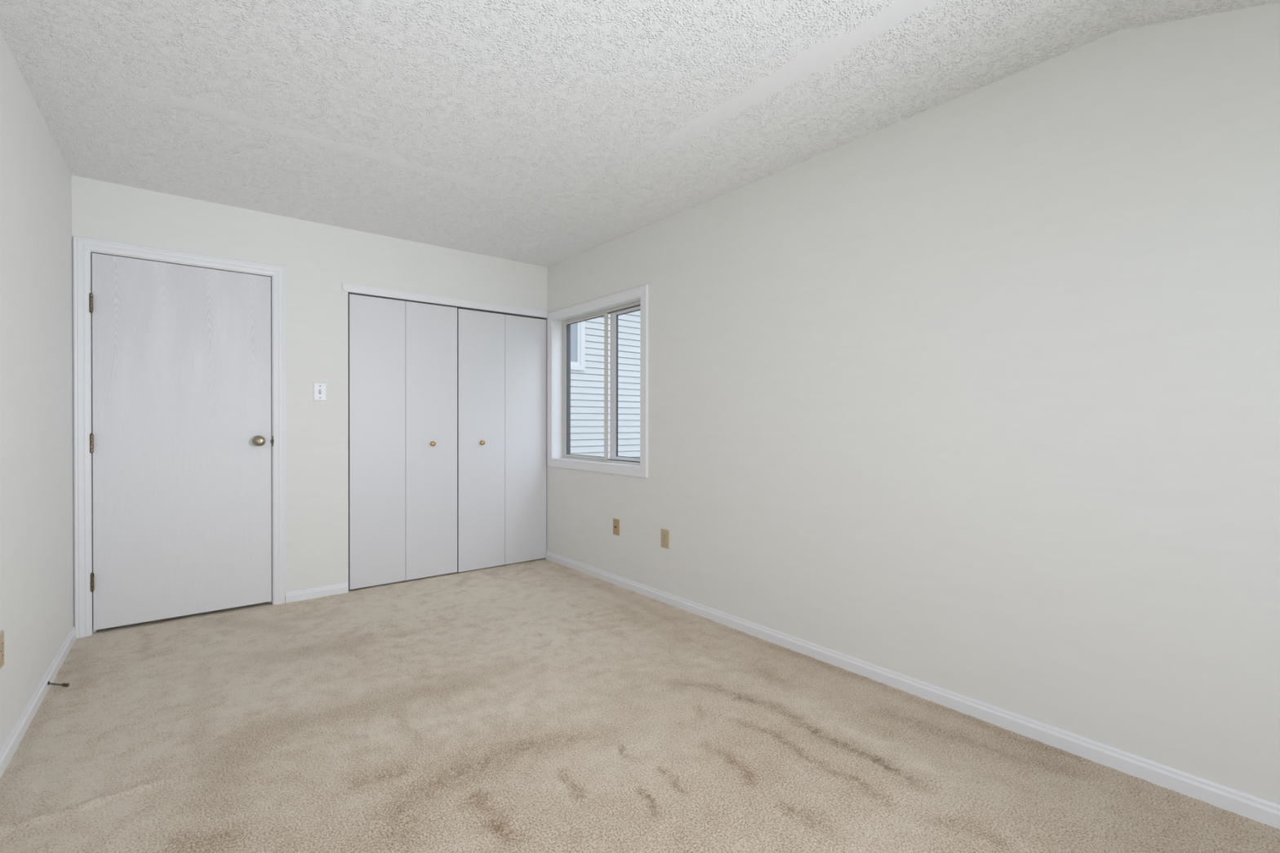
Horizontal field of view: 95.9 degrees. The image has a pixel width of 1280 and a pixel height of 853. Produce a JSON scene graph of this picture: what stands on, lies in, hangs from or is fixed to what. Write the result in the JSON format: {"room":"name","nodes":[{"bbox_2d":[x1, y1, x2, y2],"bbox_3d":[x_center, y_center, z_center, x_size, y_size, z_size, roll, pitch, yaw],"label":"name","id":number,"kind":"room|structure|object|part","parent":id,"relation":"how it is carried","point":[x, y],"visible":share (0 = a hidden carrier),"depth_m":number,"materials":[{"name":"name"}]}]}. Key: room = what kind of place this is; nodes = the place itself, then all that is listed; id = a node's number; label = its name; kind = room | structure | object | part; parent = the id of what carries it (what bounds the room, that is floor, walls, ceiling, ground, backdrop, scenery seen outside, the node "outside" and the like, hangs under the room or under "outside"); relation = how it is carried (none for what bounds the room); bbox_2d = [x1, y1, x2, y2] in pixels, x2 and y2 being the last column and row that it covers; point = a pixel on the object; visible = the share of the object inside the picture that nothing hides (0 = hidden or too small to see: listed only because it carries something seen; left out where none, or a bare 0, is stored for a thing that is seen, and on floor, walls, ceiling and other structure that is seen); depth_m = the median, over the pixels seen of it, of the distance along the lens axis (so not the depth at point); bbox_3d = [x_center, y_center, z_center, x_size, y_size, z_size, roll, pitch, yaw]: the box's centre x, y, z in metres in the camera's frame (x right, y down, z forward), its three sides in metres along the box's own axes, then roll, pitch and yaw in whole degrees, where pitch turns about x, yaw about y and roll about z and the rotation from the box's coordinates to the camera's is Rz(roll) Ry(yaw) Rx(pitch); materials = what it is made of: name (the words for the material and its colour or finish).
{"room":"empty bedroom","nodes":[
{"label":"empty bedroom","id":0,"kind":"room"},
{"bbox_2d":[0,31,73,750],"bbox_3d":[-1.405,-0.083,0.878,0.140,2.470,5.415,0,0,-38],"label":"wall","id":1,"kind":"structure","parent":0,"point":[37,511],"depth_m":2.29,"materials":[{"name":"beige paint"}]},
{"bbox_2d":[0,630,4,669],"bbox_3d":[-2.089,0.734,1.887,0.009,0.118,0.076,0,0,-38],"label":"wall outlet","id":2,"kind":"object","parent":1,"relation":"attached to","point":[2,633],"visible":1,"depth_m":1.89,"materials":[{"name":"beige plastic"}]},
{"bbox_2d":[0,651,3,662],"bbox_3d":[-2.087,0.754,1.889,0.003,0.034,0.028,0,0,-38],"label":"receptacle","id":3,"kind":"object","parent":2,"relation":"attached to","point":[1,652],"depth_m":1.88,"materials":[{"name":"brown plastic"}]},
{"bbox_2d":[0,639,3,650],"bbox_3d":[-2.087,0.715,1.888,0.003,0.034,0.028,0,0,-38],"label":"receptacle","id":4,"kind":"object","parent":2,"relation":"attached to","point":[1,640],"depth_m":1.88,"materials":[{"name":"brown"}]},
{"bbox_2d":[0,626,76,778],"bbox_3d":[-1.379,1.103,0.974,0.013,0.066,5.235,0,0,-38],"label":"baseboard","id":5,"kind":"structure","parent":1,"relation":"attached to","point":[11,745],"depth_m":2.24,"materials":[{"name":"white paint"}]},
{"bbox_2d":[47,681,69,687],"bbox_3d":[-2.485,1.100,2.467,0.071,0.035,0.017,0,0,-28],"label":"door stop","id":6,"kind":"object","parent":5,"relation":"attached to","point":[66,685],"visible":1,"depth_m":2.47,"materials":[{"name":"brown metal"}]},
{"bbox_2d":[71,175,547,635],"bbox_3d":[-2.174,-0.099,4.221,3.192,2.460,0.800,0,0,-39],"label":"wall","id":7,"kind":"structure","parent":0,"point":[317,259],"depth_m":3.74,"materials":[{"name":"beige paint"}]},
{"bbox_2d":[73,235,284,638],"bbox_3d":[-2.657,0.057,3.399,0.953,2.124,0.156,0,0,-39],"label":"door frame","id":8,"kind":"structure","parent":7,"relation":"attached to","point":[82,246],"depth_m":3.09,"materials":[{"name":"white paint"}]},
{"bbox_2d":[88,253,271,630],"bbox_3d":[-2.611,0.082,3.334,0.825,2.028,0.108,0,0,-39],"label":"door","id":9,"kind":"structure","parent":7,"relation":"in","point":[180,443],"depth_m":3.32,"materials":[{"name":"white wood"}]},
{"bbox_3d":[-2.332,0.089,3.537,0.065,0.065,0.070,0,0,-39],"label":"knob","id":10,"kind":"part","parent":9,"relation":"part of","materials":[{"name":"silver metal"}]},
{"bbox_2d":[285,582,348,603],"bbox_3d":[-2.102,1.085,3.766,0.362,0.066,0.013,0,0,-39],"label":"baseboard","id":11,"kind":"structure","parent":7,"relation":"attached to","point":[320,592],"depth_m":3.76,"materials":[{"name":"white paint"}]},
{"bbox_2d":[313,382,326,400],"bbox_3d":[-2.086,-0.227,3.766,0.076,0.118,0.018,0,0,-39],"label":"light switch","id":12,"kind":"object","parent":7,"relation":"attached to","point":[319,388],"visible":1,"depth_m":3.77,"materials":[{"name":"white plastic"}]},
{"bbox_2d":[348,293,457,589],"bbox_3d":[-1.669,0.104,4.127,0.744,1.997,0.056,0,0,-39],"label":"door","id":13,"kind":"structure","parent":7,"relation":"in","point":[402,355],"depth_m":4.10,"materials":[{"name":"white paint"}]},
{"bbox_3d":[-1.825,0.104,4.019,0.365,1.997,0.028,0,0,-39],"label":"panel","id":14,"kind":"part","parent":13,"relation":"part of","materials":[{"name":"white paint"}]},
{"bbox_3d":[-1.535,0.103,4.253,0.376,1.997,0.028,0,0,-39],"label":"panel","id":15,"kind":"part","parent":13,"relation":"part of","materials":[{"name":"white paint"}]},
{"bbox_2d":[342,283,548,318],"bbox_3d":[-1.377,-0.931,4.334,1.558,0.052,0.014,0,0,-39],"label":"header board","id":16,"kind":"object","parent":7,"relation":"attached to","point":[353,288],"visible":1,"depth_m":4.25,"materials":[{"name":"white paint"}]},
{"bbox_2d":[457,308,546,572],"bbox_3d":[-1.078,0.106,4.603,0.756,1.997,0.056,0,0,-39],"label":"door","id":17,"kind":"structure","parent":7,"relation":"in","point":[502,358],"depth_m":4.58,"materials":[{"name":"white paint"}]},
{"bbox_3d":[-1.233,0.106,4.495,0.379,1.997,0.028,0,0,-39],"label":"panel","id":18,"kind":"part","parent":17,"relation":"part of","materials":[{"name":"white paint"}]},
{"bbox_3d":[-0.938,0.105,4.733,0.375,1.997,0.028,0,0,-39],"label":"panel","id":19,"kind":"part","parent":17,"relation":"part of","materials":[{"name":"white paint"}]},
{"bbox_2d":[0,558,1279,852],"bbox_3d":[-0.495,1.124,2.102,3.062,0.014,6.121,0,0,-39],"label":"floor","id":20,"kind":"structure","parent":0,"point":[543,705],"depth_m":1.99,"materials":[{"name":"beige carpet"}]},
{"bbox_2d":[0,0,1279,267],"bbox_3d":[-0.462,-1.123,2.124,3.252,0.621,6.201,0,0,-39],"label":"ceiling","id":21,"kind":"structure","parent":0,"point":[544,133],"depth_m":2.25,"materials":[{"name":"white paint"}]},
{"bbox_2d":[544,2,1279,804],"bbox_3d":[0.731,-0.092,3.100,0.165,2.470,6.191,0,0,-39],"label":"wall","id":22,"kind":"structure","parent":0,"point":[975,394],"depth_m":2.15,"materials":[{"name":"beige paint"}]},
{"bbox_2d":[546,284,648,478],"bbox_3d":[-0.301,-0.302,4.357,0.168,1.274,1.300,0,0,-39],"label":"window","id":23,"kind":"structure","parent":22,"relation":"in","point":[559,322],"depth_m":4.35,"materials":[{"name":"white paint"}]},
{"bbox_3d":[-0.432,-0.305,4.580,0.020,1.110,0.592,0,0,-39],"label":"sash","id":24,"kind":"part","parent":23,"relation":"part of","materials":[{"name":"white plastic"}]},
{"bbox_3d":[-0.261,-0.303,4.387,0.068,1.140,1.153,0,0,-39],"label":"frame","id":25,"kind":"part","parent":23,"relation":"part of","materials":[{"name":"white plastic"}]},
{"bbox_3d":[-0.061,-0.302,4.167,0.022,1.102,0.502,0,0,-39],"label":"sash","id":26,"kind":"part","parent":23,"relation":"part of","materials":[{"name":"white plastic"}]},
{"bbox_2d":[613,518,619,535],"bbox_3d":[-0.173,0.711,4.081,0.016,0.112,0.072,0,0,-39],"label":"cable jack","id":27,"kind":"object","parent":22,"relation":"attached to","point":[615,522],"visible":1,"depth_m":4.08,"materials":[{"name":"beige plastic"}]},
{"bbox_2d":[660,528,669,548],"bbox_3d":[0.156,0.715,3.678,0.009,0.118,0.076,0,0,-39],"label":"wall outlet","id":28,"kind":"object","parent":22,"relation":"attached to","point":[664,543],"visible":1,"depth_m":3.67,"materials":[{"name":"beige plastic"}]},
{"bbox_2d":[546,551,1279,829],"bbox_3d":[0.865,1.096,2.796,0.013,0.066,5.255,0,0,-39],"label":"baseboard","id":29,"kind":"structure","parent":22,"relation":"attached to","point":[1254,808],"depth_m":2.18,"materials":[{"name":"white paint"}]},
{"label":"outside","id":30,"kind":"structure","parent":0,"visible":0},
{"bbox_3d":[-0.026,1.751,6.414,36.000,0.200,38.000,0,0,-39],"label":"ground","id":31,"kind":"structure","parent":30,"visible":0},
{"bbox_2d":[570,310,639,458],"bbox_3d":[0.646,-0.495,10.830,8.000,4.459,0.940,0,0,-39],"label":"neighboring house","id":32,"kind":"structure","parent":31,"relation":"on","point":[587,337],"depth_m":9.72,"materials":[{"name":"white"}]},
{"bbox_3d":[-1.367,-1.518,9.137,0.983,1.038,0.030,0,0,-39],"label":"window sash","id":33,"kind":"part","parent":32,"relation":"part of","materials":[{"name":"white"}]}
]}

